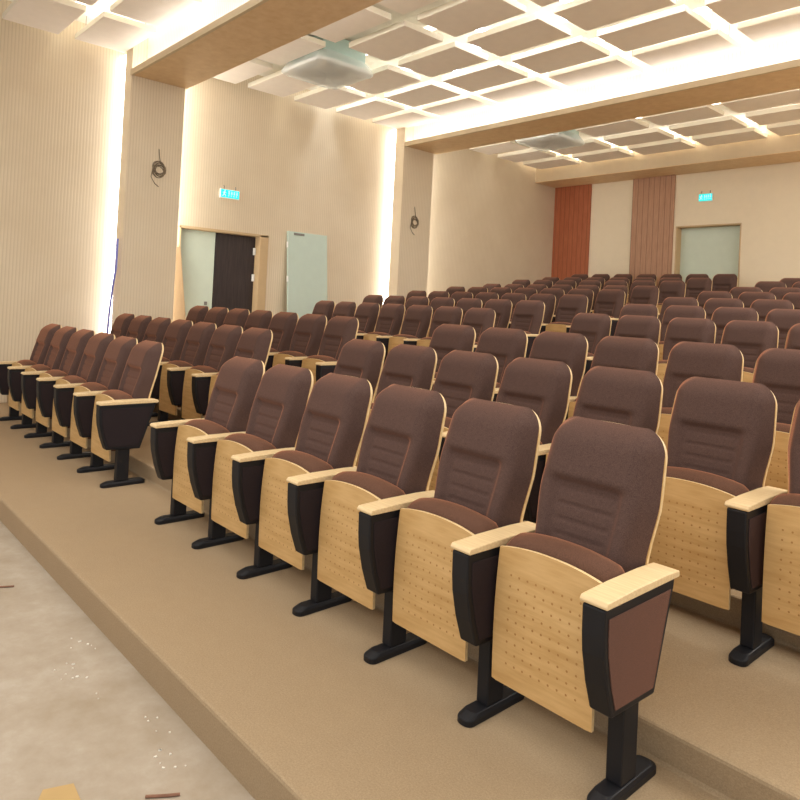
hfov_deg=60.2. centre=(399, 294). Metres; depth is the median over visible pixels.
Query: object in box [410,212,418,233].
cable coil
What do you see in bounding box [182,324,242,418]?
chair
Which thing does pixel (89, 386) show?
seat cushion
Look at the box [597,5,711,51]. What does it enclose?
ceiling panel
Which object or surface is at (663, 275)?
chair
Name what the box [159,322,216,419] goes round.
chair
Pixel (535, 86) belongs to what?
ceiling panel
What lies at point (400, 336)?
seat cushion
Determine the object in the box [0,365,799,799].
floor
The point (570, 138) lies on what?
air conditioner
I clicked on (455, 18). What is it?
ceiling panel
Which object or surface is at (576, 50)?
ceiling panel
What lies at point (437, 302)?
chair
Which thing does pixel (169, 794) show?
wood splinter
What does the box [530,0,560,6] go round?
ceiling panel
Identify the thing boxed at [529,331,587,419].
chair
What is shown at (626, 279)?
chair
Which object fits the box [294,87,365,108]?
ceiling panel
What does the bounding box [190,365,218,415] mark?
seat cushion
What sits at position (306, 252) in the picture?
door
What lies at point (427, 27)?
trim
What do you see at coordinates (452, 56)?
ceiling panel
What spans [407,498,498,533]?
seat cushion
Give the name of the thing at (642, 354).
chair
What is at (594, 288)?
chair
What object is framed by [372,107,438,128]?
ceiling panel
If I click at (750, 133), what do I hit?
ceiling panel
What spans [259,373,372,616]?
chair
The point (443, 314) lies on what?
chair
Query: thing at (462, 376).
chair
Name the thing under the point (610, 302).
chair
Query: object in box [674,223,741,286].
door
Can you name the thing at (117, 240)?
cable
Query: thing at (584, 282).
chair
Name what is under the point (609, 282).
chair
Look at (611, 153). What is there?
ceiling panel
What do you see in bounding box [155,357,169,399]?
seat cushion
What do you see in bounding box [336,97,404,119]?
ceiling panel
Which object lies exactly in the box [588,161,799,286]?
wall
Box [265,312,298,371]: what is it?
chair
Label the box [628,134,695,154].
ceiling panel
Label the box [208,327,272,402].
chair
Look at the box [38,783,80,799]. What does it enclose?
scrap
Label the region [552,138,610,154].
ceiling panel
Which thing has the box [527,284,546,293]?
chair
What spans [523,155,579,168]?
ceiling panel
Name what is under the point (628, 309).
chair
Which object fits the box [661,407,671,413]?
seat cushion
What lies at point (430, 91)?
ceiling panel
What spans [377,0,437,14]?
ceiling panel
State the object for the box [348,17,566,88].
trim
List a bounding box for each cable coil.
[151,150,165,186]
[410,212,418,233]
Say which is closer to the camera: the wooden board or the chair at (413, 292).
the wooden board
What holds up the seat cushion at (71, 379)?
on the chair at (97, 345)
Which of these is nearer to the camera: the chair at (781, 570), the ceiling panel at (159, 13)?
the chair at (781, 570)
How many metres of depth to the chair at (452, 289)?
13.34 m
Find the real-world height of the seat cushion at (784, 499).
0.462 m
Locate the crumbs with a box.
[54,638,185,768]
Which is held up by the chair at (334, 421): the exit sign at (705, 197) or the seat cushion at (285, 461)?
the seat cushion at (285, 461)
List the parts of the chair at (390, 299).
backrest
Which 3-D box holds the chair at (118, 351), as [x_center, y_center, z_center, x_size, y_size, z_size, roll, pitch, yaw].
[-2.705,0.948,6.193,0.560,1.137,0.580,4,-1,-42]
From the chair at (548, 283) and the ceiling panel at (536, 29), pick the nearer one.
the ceiling panel at (536, 29)
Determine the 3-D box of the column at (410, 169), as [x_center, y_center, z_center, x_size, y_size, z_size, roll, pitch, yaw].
[0.140,-0.786,13.737,0.818,5.520,0.430,4,-1,-42]
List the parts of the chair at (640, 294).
backrest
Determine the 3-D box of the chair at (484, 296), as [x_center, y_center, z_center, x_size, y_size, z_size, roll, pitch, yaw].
[1.279,0.518,11.293,0.560,1.137,0.580,4,-1,-42]
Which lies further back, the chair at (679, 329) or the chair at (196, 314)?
the chair at (196, 314)
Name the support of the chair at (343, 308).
on the floor at (291, 705)
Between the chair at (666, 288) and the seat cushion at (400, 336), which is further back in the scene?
the chair at (666, 288)
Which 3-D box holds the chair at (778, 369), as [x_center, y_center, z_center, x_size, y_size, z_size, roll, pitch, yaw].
[2.197,0.885,3.903,0.560,1.137,0.580,4,-1,-42]
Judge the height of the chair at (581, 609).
1.137 m
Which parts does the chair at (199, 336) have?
seat panel, armrest, backrest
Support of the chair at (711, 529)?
on the floor at (291, 705)
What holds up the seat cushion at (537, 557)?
on the chair at (581, 609)
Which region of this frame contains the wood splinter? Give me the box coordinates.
[145,792,179,797]
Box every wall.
[0,0,554,402]
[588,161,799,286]
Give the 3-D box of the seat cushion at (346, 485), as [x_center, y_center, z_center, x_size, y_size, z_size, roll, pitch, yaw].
[-0.171,1.106,3.331,0.174,0.462,0.444,4,-1,-42]
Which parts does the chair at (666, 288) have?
backrest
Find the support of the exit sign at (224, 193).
attached to the wall at (295, 166)
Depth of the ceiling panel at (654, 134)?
13.28 m
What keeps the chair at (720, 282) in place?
on the floor at (291, 705)
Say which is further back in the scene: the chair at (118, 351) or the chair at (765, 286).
the chair at (765, 286)
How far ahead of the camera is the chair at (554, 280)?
15.37 m
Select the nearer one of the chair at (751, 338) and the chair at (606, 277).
the chair at (751, 338)
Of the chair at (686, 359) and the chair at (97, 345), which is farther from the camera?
the chair at (97, 345)
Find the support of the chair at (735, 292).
on the floor at (291, 705)
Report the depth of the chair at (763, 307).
8.15 m
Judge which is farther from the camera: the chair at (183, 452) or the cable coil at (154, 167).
the cable coil at (154, 167)
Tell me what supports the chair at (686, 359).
on the floor at (291, 705)
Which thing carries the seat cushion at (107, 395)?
on the chair at (122, 416)
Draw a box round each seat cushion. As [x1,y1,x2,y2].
[16,360,35,402]
[30,364,51,410]
[45,369,67,418]
[61,375,86,427]
[80,382,107,438]
[101,390,132,450]
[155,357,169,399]
[167,360,193,406]
[184,419,229,434]
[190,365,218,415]
[224,433,275,451]
[272,450,332,472]
[278,351,306,356]
[307,355,337,361]
[332,471,405,499]
[367,332,390,364]
[392,334,417,338]
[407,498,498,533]
[444,417,451,427]
[506,532,624,582]
[549,322,570,325]
[658,360,667,363]
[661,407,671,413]
[743,367,753,372]
[770,493,799,506]
[776,422,790,432]
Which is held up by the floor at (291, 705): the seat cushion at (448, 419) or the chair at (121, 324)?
the chair at (121, 324)
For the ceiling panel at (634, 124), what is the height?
0.075 m
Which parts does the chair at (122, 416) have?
seat panel, leg, armrest, backrest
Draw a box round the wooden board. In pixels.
[173,246,185,320]
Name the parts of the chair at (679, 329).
seat panel, backrest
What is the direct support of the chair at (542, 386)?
on the floor at (291, 705)
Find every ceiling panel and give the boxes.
[2,0,85,33]
[74,0,97,5]
[75,0,155,52]
[110,0,202,27]
[212,58,272,83]
[248,70,316,96]
[257,35,325,64]
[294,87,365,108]
[310,6,390,42]
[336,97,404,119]
[347,64,420,94]
[349,20,442,60]
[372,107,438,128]
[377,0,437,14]
[384,80,460,106]
[398,41,487,77]
[417,0,526,36]
[421,93,495,117]
[442,60,527,91]
[467,13,570,56]
[469,140,529,154]
[479,76,561,104]
[498,148,555,161]
[511,35,609,73]
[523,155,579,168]
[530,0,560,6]
[548,51,642,88]
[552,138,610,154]
[554,0,675,30]
[572,146,633,162]
[576,118,648,136]
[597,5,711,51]
[603,128,673,146]
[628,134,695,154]
[632,15,740,69]
[642,104,723,125]
[669,115,746,136]
[692,127,767,145]
[705,0,799,23]
[721,88,799,112]
[737,7,799,45]
[745,104,799,125]
[766,120,799,135]
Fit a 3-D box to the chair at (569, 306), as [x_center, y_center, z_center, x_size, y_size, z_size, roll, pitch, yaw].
[2.406,0.554,10.048,0.560,1.137,0.580,4,-1,-42]
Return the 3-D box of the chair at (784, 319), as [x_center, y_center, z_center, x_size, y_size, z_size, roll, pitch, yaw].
[3.845,0.706,6.898,0.560,1.137,0.580,4,-1,-42]
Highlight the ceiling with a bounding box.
[8,0,799,153]
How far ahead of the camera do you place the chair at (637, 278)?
13.79 m
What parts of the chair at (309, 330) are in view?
seat panel, armrest, backrest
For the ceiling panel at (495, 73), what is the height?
0.075 m
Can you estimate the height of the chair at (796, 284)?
1.137 m
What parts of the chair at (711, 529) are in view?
seat panel, backrest, leg, armrest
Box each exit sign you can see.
[219,185,239,199]
[698,190,712,201]
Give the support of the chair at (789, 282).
on the floor at (291, 705)
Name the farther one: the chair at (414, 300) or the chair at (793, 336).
the chair at (414, 300)
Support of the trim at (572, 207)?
attached to the wall at (765, 199)
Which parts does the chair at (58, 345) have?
seat panel, armrest, leg, backrest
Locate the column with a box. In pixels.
[109,38,184,332]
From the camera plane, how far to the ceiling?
9.57 m
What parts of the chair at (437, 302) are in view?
backrest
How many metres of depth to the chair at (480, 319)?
8.70 m
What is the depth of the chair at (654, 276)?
14.90 m
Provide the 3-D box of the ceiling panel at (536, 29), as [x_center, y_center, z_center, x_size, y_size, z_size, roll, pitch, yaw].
[1.499,-3.278,8.762,0.680,0.075,1.125,4,-1,-42]
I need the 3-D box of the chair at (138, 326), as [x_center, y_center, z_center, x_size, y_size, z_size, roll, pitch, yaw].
[-3.419,0.822,8.565,0.560,1.137,0.580,4,-1,-42]
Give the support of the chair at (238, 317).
on the floor at (291, 705)
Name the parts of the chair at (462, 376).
seat panel, backrest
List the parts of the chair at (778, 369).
backrest, seat panel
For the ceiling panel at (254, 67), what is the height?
0.075 m
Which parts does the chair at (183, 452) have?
armrest, leg, seat panel, armrest, leg, backrest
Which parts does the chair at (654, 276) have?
backrest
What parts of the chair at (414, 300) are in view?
backrest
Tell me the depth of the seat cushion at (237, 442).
4.11 m
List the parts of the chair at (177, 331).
leg, backrest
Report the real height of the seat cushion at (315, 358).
0.462 m
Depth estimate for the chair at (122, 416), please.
5.61 m
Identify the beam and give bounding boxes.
[130,0,382,88]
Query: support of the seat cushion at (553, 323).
on the chair at (569, 306)
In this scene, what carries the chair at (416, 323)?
on the floor at (291, 705)
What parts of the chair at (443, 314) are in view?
seat panel, backrest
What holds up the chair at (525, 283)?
on the floor at (291, 705)
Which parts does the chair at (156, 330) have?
backrest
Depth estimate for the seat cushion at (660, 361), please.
6.69 m
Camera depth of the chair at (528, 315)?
9.38 m
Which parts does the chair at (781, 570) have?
seat panel, backrest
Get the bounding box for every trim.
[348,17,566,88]
[366,26,435,54]
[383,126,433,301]
[386,6,711,100]
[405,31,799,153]
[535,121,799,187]
[551,184,591,279]
[629,175,675,286]
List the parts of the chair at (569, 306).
seat panel, backrest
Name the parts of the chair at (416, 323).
seat panel, armrest, backrest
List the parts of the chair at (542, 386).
backrest, armrest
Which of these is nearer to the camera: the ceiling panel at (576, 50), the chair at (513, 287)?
the ceiling panel at (576, 50)
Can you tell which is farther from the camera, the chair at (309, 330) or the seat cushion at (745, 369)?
the chair at (309, 330)
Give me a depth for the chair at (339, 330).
7.20 m
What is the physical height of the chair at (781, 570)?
1.137 m
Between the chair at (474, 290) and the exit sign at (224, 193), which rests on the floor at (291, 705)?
the chair at (474, 290)
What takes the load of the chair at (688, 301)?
on the floor at (291, 705)
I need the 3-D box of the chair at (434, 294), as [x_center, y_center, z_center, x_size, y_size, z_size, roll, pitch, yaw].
[0.528,0.493,12.124,0.560,1.137,0.580,4,-1,-42]
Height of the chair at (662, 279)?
1.137 m
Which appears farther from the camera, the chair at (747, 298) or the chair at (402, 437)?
the chair at (747, 298)
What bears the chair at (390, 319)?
on the floor at (291, 705)
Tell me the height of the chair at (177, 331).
1.137 m
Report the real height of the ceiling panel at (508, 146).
0.075 m
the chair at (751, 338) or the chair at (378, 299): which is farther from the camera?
the chair at (378, 299)
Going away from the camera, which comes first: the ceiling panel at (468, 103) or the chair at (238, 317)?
the chair at (238, 317)
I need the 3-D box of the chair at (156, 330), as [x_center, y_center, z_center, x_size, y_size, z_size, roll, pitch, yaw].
[-3.043,0.834,8.149,0.560,1.137,0.580,4,-1,-42]
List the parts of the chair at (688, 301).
backrest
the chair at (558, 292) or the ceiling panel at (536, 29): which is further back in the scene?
the chair at (558, 292)
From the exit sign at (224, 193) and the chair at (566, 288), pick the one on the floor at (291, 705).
the chair at (566, 288)
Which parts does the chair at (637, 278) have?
backrest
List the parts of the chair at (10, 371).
armrest, leg, seat panel, armrest, leg, backrest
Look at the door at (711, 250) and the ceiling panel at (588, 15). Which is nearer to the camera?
the ceiling panel at (588, 15)
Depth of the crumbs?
2.77 m
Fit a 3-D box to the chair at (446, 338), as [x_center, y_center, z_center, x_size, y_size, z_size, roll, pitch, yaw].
[0.293,0.824,6.008,0.560,1.137,0.658,4,-1,-42]
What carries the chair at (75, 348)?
on the floor at (291, 705)
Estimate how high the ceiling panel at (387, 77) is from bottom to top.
0.075 m
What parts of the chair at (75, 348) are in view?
seat panel, armrest, leg, backrest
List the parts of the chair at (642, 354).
seat panel, backrest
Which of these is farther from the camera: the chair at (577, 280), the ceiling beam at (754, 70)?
the chair at (577, 280)
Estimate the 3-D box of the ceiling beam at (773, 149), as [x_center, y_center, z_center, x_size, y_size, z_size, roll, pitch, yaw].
[9.049,-2.837,11.134,0.880,0.620,16.150,4,-1,-42]
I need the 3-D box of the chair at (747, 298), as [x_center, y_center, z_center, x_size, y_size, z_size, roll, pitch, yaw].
[4.639,0.518,9.121,0.560,1.137,0.580,4,-1,-42]
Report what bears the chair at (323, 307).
on the floor at (291, 705)
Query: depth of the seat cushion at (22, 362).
7.76 m
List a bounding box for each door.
[178,225,268,316]
[287,231,326,317]
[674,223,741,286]
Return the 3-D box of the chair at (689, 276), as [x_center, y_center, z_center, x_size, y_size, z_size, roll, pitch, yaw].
[5.934,0.133,13.981,0.560,1.137,0.580,4,-1,-42]
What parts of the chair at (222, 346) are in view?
seat panel, armrest, backrest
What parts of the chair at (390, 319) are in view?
seat panel, backrest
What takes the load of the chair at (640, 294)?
on the floor at (291, 705)
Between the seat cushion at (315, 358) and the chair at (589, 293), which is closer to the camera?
the seat cushion at (315, 358)
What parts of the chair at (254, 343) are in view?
seat panel, backrest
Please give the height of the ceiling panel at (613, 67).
0.320 m
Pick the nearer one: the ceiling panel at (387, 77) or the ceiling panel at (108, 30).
the ceiling panel at (108, 30)
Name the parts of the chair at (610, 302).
backrest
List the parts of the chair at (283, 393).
seat panel, leg, armrest, backrest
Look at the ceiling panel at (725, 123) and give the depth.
12.29 m
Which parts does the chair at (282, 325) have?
backrest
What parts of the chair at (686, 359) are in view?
seat panel, backrest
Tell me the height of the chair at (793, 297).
1.137 m
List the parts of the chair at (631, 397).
backrest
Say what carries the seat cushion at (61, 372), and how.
on the chair at (75, 348)
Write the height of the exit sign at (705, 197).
0.230 m
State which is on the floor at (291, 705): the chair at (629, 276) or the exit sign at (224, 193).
the chair at (629, 276)
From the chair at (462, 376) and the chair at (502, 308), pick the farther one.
the chair at (502, 308)
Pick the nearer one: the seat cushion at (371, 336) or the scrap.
the scrap
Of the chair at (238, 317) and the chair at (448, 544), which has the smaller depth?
the chair at (448, 544)
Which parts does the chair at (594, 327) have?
backrest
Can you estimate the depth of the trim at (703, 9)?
9.37 m
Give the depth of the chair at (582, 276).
16.13 m
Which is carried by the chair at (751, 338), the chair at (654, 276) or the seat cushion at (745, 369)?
the seat cushion at (745, 369)
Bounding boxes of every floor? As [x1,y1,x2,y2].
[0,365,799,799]
[0,521,254,799]
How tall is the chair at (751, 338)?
1.137 m
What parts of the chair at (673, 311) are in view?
seat panel, backrest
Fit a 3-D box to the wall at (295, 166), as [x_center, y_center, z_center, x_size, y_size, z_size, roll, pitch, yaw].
[-3.001,-0.929,11.385,18.800,5.620,0.300,4,-1,-42]
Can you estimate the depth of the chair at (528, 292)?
12.05 m
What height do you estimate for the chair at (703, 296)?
1.137 m
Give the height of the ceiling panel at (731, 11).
0.075 m
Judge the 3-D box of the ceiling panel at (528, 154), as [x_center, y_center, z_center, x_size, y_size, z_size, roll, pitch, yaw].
[2.824,-3.107,15.399,0.660,0.075,1.125,4,-1,-42]
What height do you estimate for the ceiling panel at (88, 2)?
0.075 m
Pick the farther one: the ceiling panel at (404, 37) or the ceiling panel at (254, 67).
the ceiling panel at (254, 67)
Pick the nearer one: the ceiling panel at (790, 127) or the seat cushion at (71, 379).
the seat cushion at (71, 379)
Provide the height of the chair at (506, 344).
1.137 m
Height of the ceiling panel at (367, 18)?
0.075 m
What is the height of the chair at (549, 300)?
1.137 m
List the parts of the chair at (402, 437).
seat panel, leg, armrest, backrest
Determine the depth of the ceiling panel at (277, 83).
11.13 m
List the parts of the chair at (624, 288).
backrest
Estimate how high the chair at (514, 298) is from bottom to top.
1.137 m
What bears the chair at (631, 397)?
on the floor at (291, 705)
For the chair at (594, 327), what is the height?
1.137 m
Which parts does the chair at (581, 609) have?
seat panel, backrest, leg, armrest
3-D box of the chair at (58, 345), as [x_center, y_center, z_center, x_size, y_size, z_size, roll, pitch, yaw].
[-3.832,0.911,7.438,0.560,1.137,0.580,4,-1,-42]
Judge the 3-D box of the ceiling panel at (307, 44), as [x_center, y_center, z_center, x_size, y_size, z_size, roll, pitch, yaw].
[-1.635,-3.421,9.547,0.680,0.075,1.125,4,-1,-42]
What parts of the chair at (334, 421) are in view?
seat panel, leg, armrest, backrest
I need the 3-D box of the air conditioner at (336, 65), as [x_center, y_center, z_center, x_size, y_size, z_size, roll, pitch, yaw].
[-1.051,-3.424,10.094,1.028,0.484,1.023,4,-1,-42]
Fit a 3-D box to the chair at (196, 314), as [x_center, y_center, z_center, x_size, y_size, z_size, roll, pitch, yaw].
[-3.049,0.716,9.704,0.560,1.137,0.658,4,-1,-42]
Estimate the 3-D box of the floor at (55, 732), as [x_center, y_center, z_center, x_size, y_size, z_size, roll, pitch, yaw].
[-2.744,1.656,0.870,5.320,0.150,16.550,4,-1,-42]
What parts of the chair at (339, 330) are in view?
seat panel, armrest, backrest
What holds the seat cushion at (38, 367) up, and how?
on the chair at (58, 345)
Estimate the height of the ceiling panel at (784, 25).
0.320 m
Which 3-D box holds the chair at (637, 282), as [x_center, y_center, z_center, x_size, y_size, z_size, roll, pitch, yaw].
[4.307,0.295,12.515,0.560,1.137,0.580,4,-1,-42]
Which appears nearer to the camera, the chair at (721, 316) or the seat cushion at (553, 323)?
the chair at (721, 316)
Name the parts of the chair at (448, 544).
seat panel, backrest, leg, armrest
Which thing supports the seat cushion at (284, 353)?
on the chair at (309, 330)
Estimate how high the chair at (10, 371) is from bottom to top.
1.137 m
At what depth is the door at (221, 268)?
11.46 m
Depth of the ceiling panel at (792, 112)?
11.46 m
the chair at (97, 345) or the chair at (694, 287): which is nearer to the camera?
the chair at (97, 345)
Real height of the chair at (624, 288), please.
1.137 m
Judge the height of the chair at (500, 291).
1.137 m
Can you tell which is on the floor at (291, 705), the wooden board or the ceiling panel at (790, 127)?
the wooden board
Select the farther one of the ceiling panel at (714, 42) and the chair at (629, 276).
the chair at (629, 276)
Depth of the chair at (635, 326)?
7.12 m
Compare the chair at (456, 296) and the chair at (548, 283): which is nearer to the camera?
the chair at (456, 296)
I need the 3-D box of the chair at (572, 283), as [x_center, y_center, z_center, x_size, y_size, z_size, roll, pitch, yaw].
[3.181,0.259,13.761,0.560,1.137,0.580,4,-1,-42]
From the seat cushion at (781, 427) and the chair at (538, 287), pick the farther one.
the chair at (538, 287)
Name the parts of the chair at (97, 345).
seat panel, armrest, leg, backrest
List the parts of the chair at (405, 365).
backrest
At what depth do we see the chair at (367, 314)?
10.33 m
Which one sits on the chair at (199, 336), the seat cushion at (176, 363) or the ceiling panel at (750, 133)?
the seat cushion at (176, 363)
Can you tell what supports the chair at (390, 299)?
on the floor at (291, 705)
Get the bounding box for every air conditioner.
[281,35,372,88]
[516,129,584,151]
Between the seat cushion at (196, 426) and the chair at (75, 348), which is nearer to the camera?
the seat cushion at (196, 426)
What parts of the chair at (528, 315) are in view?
backrest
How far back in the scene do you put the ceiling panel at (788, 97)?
10.75 m
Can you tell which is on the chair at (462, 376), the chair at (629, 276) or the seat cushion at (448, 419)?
the seat cushion at (448, 419)
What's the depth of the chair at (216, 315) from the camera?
9.30 m
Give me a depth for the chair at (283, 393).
4.11 m
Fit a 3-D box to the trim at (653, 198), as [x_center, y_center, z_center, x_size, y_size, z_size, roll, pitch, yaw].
[5.604,-0.966,15.422,0.050,3.344,0.990,4,-1,-42]
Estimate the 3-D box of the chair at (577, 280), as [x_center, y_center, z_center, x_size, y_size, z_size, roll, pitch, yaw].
[3.588,0.177,14.882,0.560,1.137,0.580,4,-1,-42]
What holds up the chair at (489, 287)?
on the floor at (291, 705)
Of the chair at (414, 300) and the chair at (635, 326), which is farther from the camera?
the chair at (414, 300)
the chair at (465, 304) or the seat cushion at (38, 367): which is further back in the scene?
the chair at (465, 304)
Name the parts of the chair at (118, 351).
seat panel, armrest, leg, backrest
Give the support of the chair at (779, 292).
on the floor at (291, 705)
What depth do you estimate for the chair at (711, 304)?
8.59 m
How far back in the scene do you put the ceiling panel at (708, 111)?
11.68 m
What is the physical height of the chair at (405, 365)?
1.137 m
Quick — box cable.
[106,239,118,332]
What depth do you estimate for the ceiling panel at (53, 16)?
8.70 m
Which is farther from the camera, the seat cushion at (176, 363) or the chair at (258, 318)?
the chair at (258, 318)
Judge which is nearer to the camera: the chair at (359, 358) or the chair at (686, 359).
the chair at (686, 359)
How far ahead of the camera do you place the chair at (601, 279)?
14.52 m
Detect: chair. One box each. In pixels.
[0,323,61,428]
[21,326,77,437]
[36,329,94,448]
[52,332,114,459]
[70,336,137,472]
[91,340,163,487]
[110,313,135,338]
[126,315,152,342]
[143,317,171,416]
[148,319,192,425]
[150,356,264,548]
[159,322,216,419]
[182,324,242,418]
[186,305,208,324]
[204,307,228,327]
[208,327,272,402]
[211,363,313,578]
[223,308,249,328]
[243,310,272,331]
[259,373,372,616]
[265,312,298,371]
[272,314,326,366]
[301,316,358,385]
[312,300,334,322]
[317,384,446,664]
[331,301,356,317]
[334,339,385,402]
[354,302,379,339]
[355,344,436,466]
[362,295,383,312]
[363,304,404,364]
[374,295,405,331]
[388,305,432,352]
[392,398,540,727]
[400,296,428,333]
[405,290,426,304]
[417,306,462,346]
[427,297,454,336]
[428,291,448,304]
[429,324,475,389]
[429,350,498,490]
[446,286,465,296]
[451,292,472,306]
[456,298,481,324]
[462,308,495,351]
[467,287,487,297]
[475,292,498,307]
[475,327,527,401]
[483,284,501,291]
[484,299,511,327]
[490,287,511,298]
[492,416,679,799]
[496,357,571,523]
[501,293,525,327]
[504,284,523,292]
[510,300,544,357]
[512,280,530,287]
[514,288,536,299]
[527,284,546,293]
[529,293,555,333]
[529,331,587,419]
[533,280,552,287]
[540,288,564,322]
[542,277,559,284]
[545,294,587,332]
[545,366,662,463]
[551,284,572,294]
[556,280,575,288]
[563,277,581,287]
[568,289,593,312]
[568,336,658,417]
[569,313,611,376]
[571,274,588,280]
[576,285,599,312]
[579,280,600,290]
[585,277,604,289]
[592,274,609,282]
[592,285,627,312]
[594,289,624,335]
[603,280,627,288]
[609,277,629,289]
[614,274,632,293]
[614,315,660,345]
[618,304,658,319]
[626,280,655,303]
[627,277,654,302]
[628,274,656,295]
[629,286,659,318]
[649,376,786,666]
[657,281,685,312]
[657,317,715,384]
[657,341,743,449]
[658,278,682,287]
[658,305,705,359]
[659,297,698,341]
[660,274,681,278]
[685,274,708,283]
[685,278,711,299]
[697,291,731,307]
[703,298,743,319]
[711,307,758,343]
[712,274,737,291]
[721,320,778,382]
[730,287,761,298]
[738,292,775,307]
[750,299,793,320]
[752,348,799,489]
[754,281,785,291]
[762,399,799,635]
[765,309,799,348]
[769,287,799,299]
[780,278,799,286]
[782,292,799,308]
[784,323,799,349]
[792,281,799,287]
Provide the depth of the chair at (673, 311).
7.86 m

